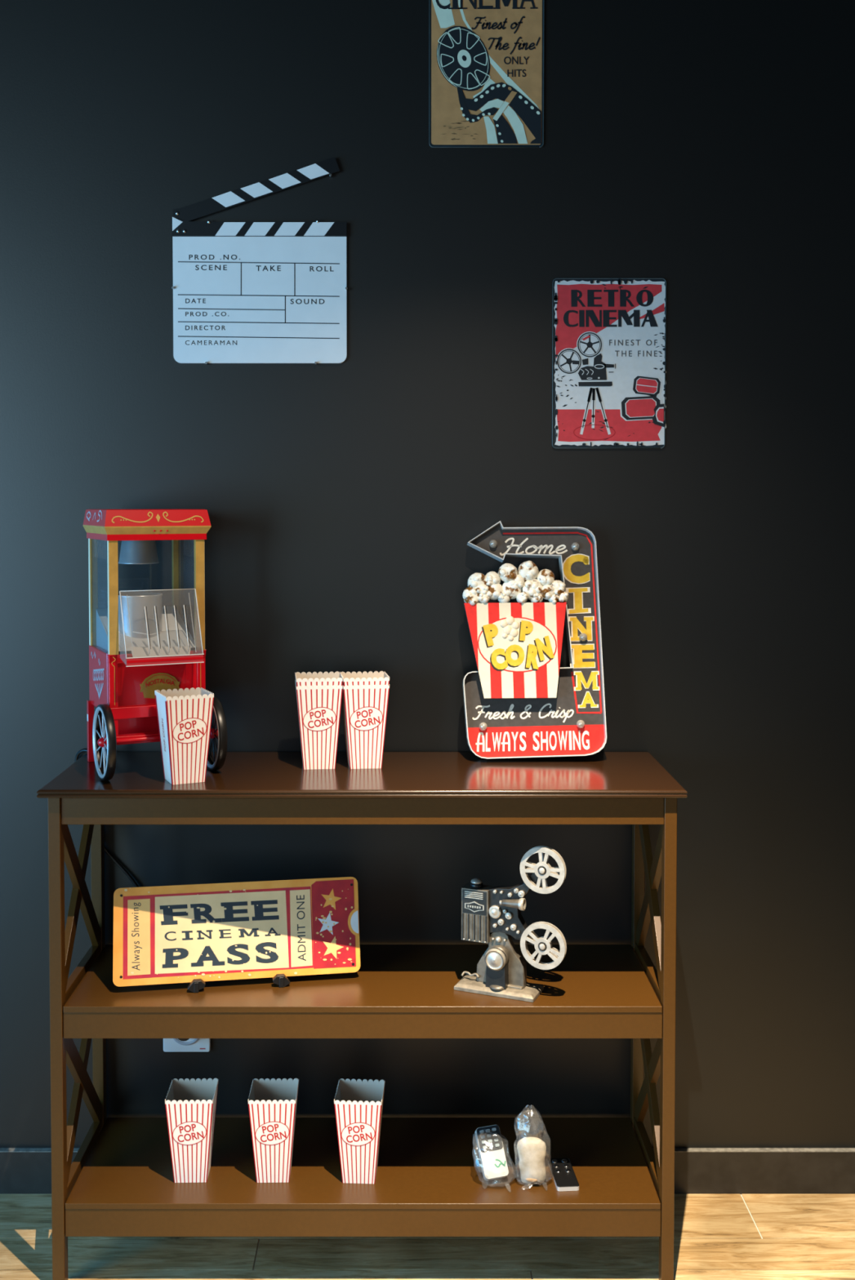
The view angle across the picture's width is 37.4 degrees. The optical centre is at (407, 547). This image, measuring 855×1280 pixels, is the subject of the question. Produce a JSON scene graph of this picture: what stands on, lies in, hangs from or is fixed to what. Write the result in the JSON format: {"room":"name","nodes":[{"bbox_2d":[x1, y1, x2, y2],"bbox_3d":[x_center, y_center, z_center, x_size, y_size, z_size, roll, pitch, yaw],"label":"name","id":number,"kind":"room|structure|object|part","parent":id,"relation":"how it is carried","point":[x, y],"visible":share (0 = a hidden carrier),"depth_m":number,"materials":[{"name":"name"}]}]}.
{"room":"home theater","nodes":[
{"label":"home theater","id":0,"kind":"room"},
{"bbox_2d":[0,0,854,1147],"bbox_3d":[0.100,-0.428,2.282,6.200,3.220,0.100,0,2,0],"label":"wall","id":1,"kind":"structure","parent":0,"point":[705,148],"depth_m":2.24,"materials":[{"name":"black paint"}]},
{"bbox_2d":[163,1038,210,1052],"bbox_3d":[-0.396,0.863,2.271,0.084,0.084,0.013,0,2,0],"label":"wall socket","id":2,"kind":"object","parent":1,"relation":"attached to","point":[170,1045],"visible":0.3,"depth_m":2.27,"materials":[{"name":"white plastic"}]},
{"bbox_2d":[171,156,347,364],"bbox_3d":[-0.259,-0.504,2.222,0.309,0.361,0.011,0,2,0],"label":"clapperboard","id":3,"kind":"object","parent":1,"relation":"attached to","point":[244,291],"visible":1,"depth_m":2.22,"materials":[{"name":"white"}]},
{"bbox_2d":[0,1147,854,1194],"bbox_3d":[0.100,1.124,2.280,6.200,0.078,0.012,0,2,0],"label":"baseboard","id":4,"kind":"structure","parent":1,"relation":"attached to","point":[23,1171],"depth_m":2.27,"materials":[{"name":"paint"}]},
{"bbox_2d":[428,0,544,147],"bbox_3d":[0.139,-0.852,2.213,0.201,0.301,0.005,0,2,0],"label":"sign","id":5,"kind":"object","parent":1,"relation":"attached to","point":[486,57],"visible":1,"depth_m":2.21,"materials":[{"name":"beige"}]},
{"bbox_2d":[551,277,666,448],"bbox_3d":[0.357,-0.325,2.232,0.202,0.300,0.005,0,2,0],"label":"sign","id":6,"kind":"object","parent":1,"relation":"attached to","point":[609,334],"visible":1,"depth_m":2.23,"materials":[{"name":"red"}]},
{"bbox_2d":[0,1194,854,1279],"bbox_3d":[0.136,1.260,-0.060,8.418,0.030,4.700,0,2,0],"label":"floor","id":7,"kind":"structure","parent":0,"point":[717,1237],"depth_m":2.10,"materials":[{"name":"brown wood"}]},
{"bbox_2d":[36,751,687,1279],"bbox_3d":[-0.070,0.769,2.114,1.003,0.800,0.301,0,2,0],"label":"bookcase","id":8,"kind":"object","parent":7,"relation":"on","point":[429,1181],"visible":0.97,"depth_m":2.00,"materials":[{"name":"brown paint"}]},
{"bbox_3d":[-0.549,0.780,1.989,0.020,0.787,0.022,0,2,0],"label":"leg","id":9,"kind":"part","parent":8,"relation":"part of","materials":[{"name":"brown paint"}]},
{"bbox_3d":[-0.548,0.734,2.119,0.014,0.062,0.240,0,2,0],"label":"rail","id":10,"kind":"part","parent":8,"relation":"part of","materials":[{"name":"brown paint"}]},
{"bbox_3d":[-0.548,1.049,2.130,0.014,0.064,0.240,0,2,0],"label":"rail","id":11,"kind":"part","parent":8,"relation":"part of","materials":[{"name":"brown paint"}]},
{"bbox_3d":[-0.549,0.770,2.251,0.020,0.787,0.022,0,2,0],"label":"leg","id":12,"kind":"part","parent":8,"relation":"part of","materials":[{"name":"brown paint"}]},
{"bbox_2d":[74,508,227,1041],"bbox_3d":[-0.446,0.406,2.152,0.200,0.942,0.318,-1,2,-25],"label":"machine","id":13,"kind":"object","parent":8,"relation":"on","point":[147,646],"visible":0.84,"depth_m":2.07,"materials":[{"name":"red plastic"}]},
{"bbox_3d":[-0.542,0.314,2.165,0.010,0.105,0.012,-1,2,-25],"label":"leg","id":14,"kind":"part","parent":13,"relation":"part of","materials":[{"name":"red plastic"}]},
{"bbox_3d":[-0.537,0.075,2.163,0.013,0.184,0.012,-1,2,-25],"label":"post","id":15,"kind":"part","parent":13,"relation":"part of","materials":[{"name":"gold metal"}]},
{"bbox_3d":[-0.472,0.080,2.030,0.015,0.184,0.010,-1,2,-25],"label":"post","id":16,"kind":"part","parent":13,"relation":"part of","materials":[{"name":"gold metal"}]},
{"bbox_3d":[-0.471,0.214,2.029,0.007,0.078,0.001,-1,2,-25],"label":"gold trim","id":17,"kind":"part","parent":13,"relation":"part of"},
{"bbox_3d":[-0.488,0.598,2.241,0.212,0.552,0.043,0,2,2],"label":"power cord","id":18,"kind":"part","parent":13,"relation":"part of","materials":[{"name":"black plastic"}]},
{"bbox_2d":[118,540,159,564],"bbox_3d":[-0.450,0.005,2.118,0.067,0.042,0.067,-1,2,-25],"label":"kettle","id":19,"kind":"object","parent":13,"relation":"on","point":[131,552],"depth_m":2.09,"materials":[{"name":"metal"}]},
{"bbox_3d":[-0.406,0.073,2.225,0.013,0.184,0.012,-1,2,-25],"label":"post","id":20,"kind":"part","parent":13,"relation":"part of","materials":[{"name":"gold metal"}]},
{"bbox_3d":[-0.344,0.078,2.092,0.015,0.184,0.010,-1,2,-25],"label":"post","id":21,"kind":"part","parent":13,"relation":"part of","materials":[{"name":"gold metal"}]},
{"bbox_2d":[154,687,213,785],"bbox_3d":[-0.356,0.301,2.017,0.077,0.142,0.077,-1,2,-25],"label":"popcorn box","id":22,"kind":"object","parent":8,"relation":"on","point":[184,716],"visible":1,"depth_m":1.99,"materials":[{"name":"beige"}]},
{"bbox_2d":[164,1078,218,1182],"bbox_3d":[-0.352,0.958,2.073,0.077,0.142,0.077,0,2,-1],"label":"popcorn box","id":23,"kind":"object","parent":8,"relation":"on","point":[190,1106],"visible":1,"depth_m":2.04,"materials":[{"name":"beige paper"}]},
{"bbox_2d":[187,973,289,992],"bbox_3d":[-0.277,0.666,2.077,0.165,0.096,0.073,0,2,-9],"label":"easel","id":24,"kind":"object","parent":8,"relation":"on","point":[281,980],"visible":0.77,"depth_m":2.04,"materials":[{"name":"black"}]},
{"bbox_3d":[-0.345,0.667,2.066,0.028,0.096,0.073,0,2,-9],"label":"support arm","id":25,"kind":"part","parent":24,"relation":"part of","materials":[{"name":"black"}]},
{"bbox_2d":[112,876,359,986],"bbox_3d":[-0.278,0.629,2.077,0.400,0.148,0.042,0,2,-9],"label":"sign","id":26,"kind":"object","parent":24,"relation":"on","point":[162,935],"visible":1,"depth_m":2.07,"materials":[{"name":"yellow metal"}]},
{"bbox_3d":[-0.210,0.666,2.088,0.028,0.096,0.073,0,2,-9],"label":"support arm","id":27,"kind":"part","parent":24,"relation":"part of","materials":[{"name":"black"}]},
{"bbox_2d":[248,1078,298,1182],"bbox_3d":[-0.218,0.958,2.073,0.077,0.142,0.077,0,2,-1],"label":"popcorn box","id":28,"kind":"object","parent":8,"relation":"on","point":[273,1103],"visible":1,"depth_m":2.04,"materials":[{"name":"beige"}]},
{"bbox_2d":[294,680,342,769],"bbox_3d":[-0.149,0.297,2.126,0.077,0.142,0.077,0,2,-6],"label":"popcorn box","id":29,"kind":"object","parent":8,"relation":"on","point":[318,708],"visible":0.9,"depth_m":2.09,"materials":[{"name":"beige cardboard"}]},
{"bbox_2d":[294,671,342,688],"bbox_3d":[-0.149,0.284,2.125,0.077,0.142,0.077,0,2,-6],"label":"popcorn box","id":30,"kind":"object","parent":29,"relation":"in","point":[308,679],"visible":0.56,"depth_m":2.09,"materials":[{"name":"beige cardboard"}]},
{"bbox_2d":[333,1078,385,1184],"bbox_3d":[-0.077,0.958,2.070,0.077,0.142,0.077,0,2,3],"label":"popcorn box","id":31,"kind":"object","parent":8,"relation":"on","point":[358,1105],"visible":1,"depth_m":2.04,"materials":[{"name":"beige"}]},
{"bbox_3d":[-0.070,0.718,2.117,0.937,0.010,0.280,0,2,0],"label":"shelf","id":32,"kind":"part","parent":8,"relation":"part of","materials":[{"name":"brown paint"}]},
{"bbox_3d":[-0.070,1.032,2.128,0.937,0.009,0.280,0,2,0],"label":"shelf","id":33,"kind":"part","parent":8,"relation":"part of","materials":[{"name":"brown paint"}]},
{"bbox_2d":[341,683,389,768],"bbox_3d":[-0.072,0.297,2.130,0.077,0.142,0.077,0,2,-8],"label":"popcorn box","id":34,"kind":"object","parent":8,"relation":"on","point":[364,708],"visible":0.82,"depth_m":2.10,"materials":[{"name":"beige cardboard"}]},
{"bbox_2d":[339,671,389,686],"bbox_3d":[-0.072,0.284,2.130,0.077,0.142,0.077,0,2,-8],"label":"popcorn box","id":35,"kind":"object","parent":34,"relation":"on","point":[381,677],"visible":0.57,"depth_m":2.09,"materials":[{"name":"beige"}]},
{"bbox_2d":[453,845,566,1002],"bbox_3d":[0.169,0.594,2.031,0.181,0.244,0.060,1,2,23],"label":"projector","id":36,"kind":"object","parent":8,"relation":"on","point":[491,915],"visible":1,"depth_m":2.02,"materials":[{"name":"black metal"}]},
{"bbox_2d":[464,890,483,899],"bbox_3d":[0.107,0.561,2.039,0.031,0.010,0.001,1,2,23],"label":"vent","id":37,"kind":"object","parent":36,"relation":"attached to","point":[464,891],"depth_m":2.04,"materials":[{"name":"silver metal"}]},
{"bbox_3d":[0.145,0.703,2.028,0.028,0.006,0.028,1,2,23],"label":"adjusting knob","id":38,"kind":"part","parent":36,"relation":"part of","materials":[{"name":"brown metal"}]},
{"bbox_3d":[0.144,0.657,2.028,0.034,0.034,0.031,1,2,23],"label":"motor","id":39,"kind":"part","parent":36,"relation":"part of","materials":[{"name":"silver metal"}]},
{"bbox_3d":[0.145,0.681,2.033,0.034,0.049,0.022,1,2,23],"label":"motor mount","id":40,"kind":"part","parent":36,"relation":"part of","materials":[{"name":"black metal"}]},
{"bbox_3d":[0.148,0.710,2.045,0.134,0.010,0.058,1,2,23],"label":"plate","id":41,"kind":"part","parent":36,"relation":"part of","materials":[{"name":"metal"}]},
{"bbox_3d":[0.197,0.532,2.016,0.051,0.051,0.006,1,2,23],"label":"reel arm","id":42,"kind":"part","parent":36,"relation":"part of"},
{"bbox_2d":[462,520,606,759],"bbox_3d":[0.218,0.159,2.200,0.245,0.411,0.105,0,2,0],"label":"sign","id":43,"kind":"object","parent":8,"relation":"on","point":[518,702],"visible":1,"depth_m":2.18,"materials":[{"name":"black metal"}]},
{"bbox_2d":[547,1158,578,1191],"bbox_3d":[0.255,1.024,2.068,0.036,0.009,0.089,0,2,-4],"label":"remote control","id":44,"kind":"object","parent":8,"relation":"on","point":[564,1178],"visible":1,"depth_m":2.06,"materials":[{"name":"black plastic"}]},
{"bbox_3d":[0.410,0.770,2.251,0.020,0.787,0.022,0,2,0],"label":"leg","id":45,"kind":"part","parent":8,"relation":"part of","materials":[{"name":"brown paint"}]},
{"bbox_3d":[0.409,1.049,2.130,0.014,0.064,0.240,0,2,0],"label":"rail","id":46,"kind":"part","parent":8,"relation":"part of","materials":[{"name":"brown paint"}]},
{"bbox_3d":[0.409,0.734,2.119,0.014,0.062,0.240,0,2,0],"label":"rail","id":47,"kind":"part","parent":8,"relation":"part of","materials":[{"name":"brown paint"}]},
{"bbox_3d":[0.410,0.780,1.989,0.020,0.787,0.022,0,2,0],"label":"leg","id":48,"kind":"part","parent":8,"relation":"part of","materials":[{"name":"brown paint"}]},
{"bbox_3d":[0.144,0.992,2.053,0.077,0.073,0.076,0,2,-6],"label":"plastic bag","id":49,"kind":"object","parent":8,"relation":"on","visible":0},
{"bbox_2d":[474,1124,508,1180],"bbox_3d":[0.138,0.990,2.070,0.041,0.072,0.061,-1,2,-17],"label":"remote control","id":50,"kind":"object","parent":49,"relation":"in","point":[493,1162],"visible":1,"depth_m":2.06,"materials":[{"name":"white plastic"}]},
{"bbox_2d":[494,1159,505,1168],"bbox_3d":[0.151,1.000,2.055,0.020,0.014,0.001,-5,-35,-12],"label":"print","id":51,"kind":"object","parent":50,"relation":"attached to","point":[500,1163],"depth_m":2.05},
{"label":"plastic bag","id":52,"kind":"object","parent":8,"relation":"on","visible":0},
{"bbox_2d":[516,1137,546,1185],"bbox_3d":[0.201,0.992,2.048,0.048,0.072,0.026,0,2,5],"label":"wrapped bundle","id":53,"kind":"object","parent":52,"relation":"in","point":[531,1151],"visible":1,"depth_m":2.04,"materials":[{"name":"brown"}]}
]}

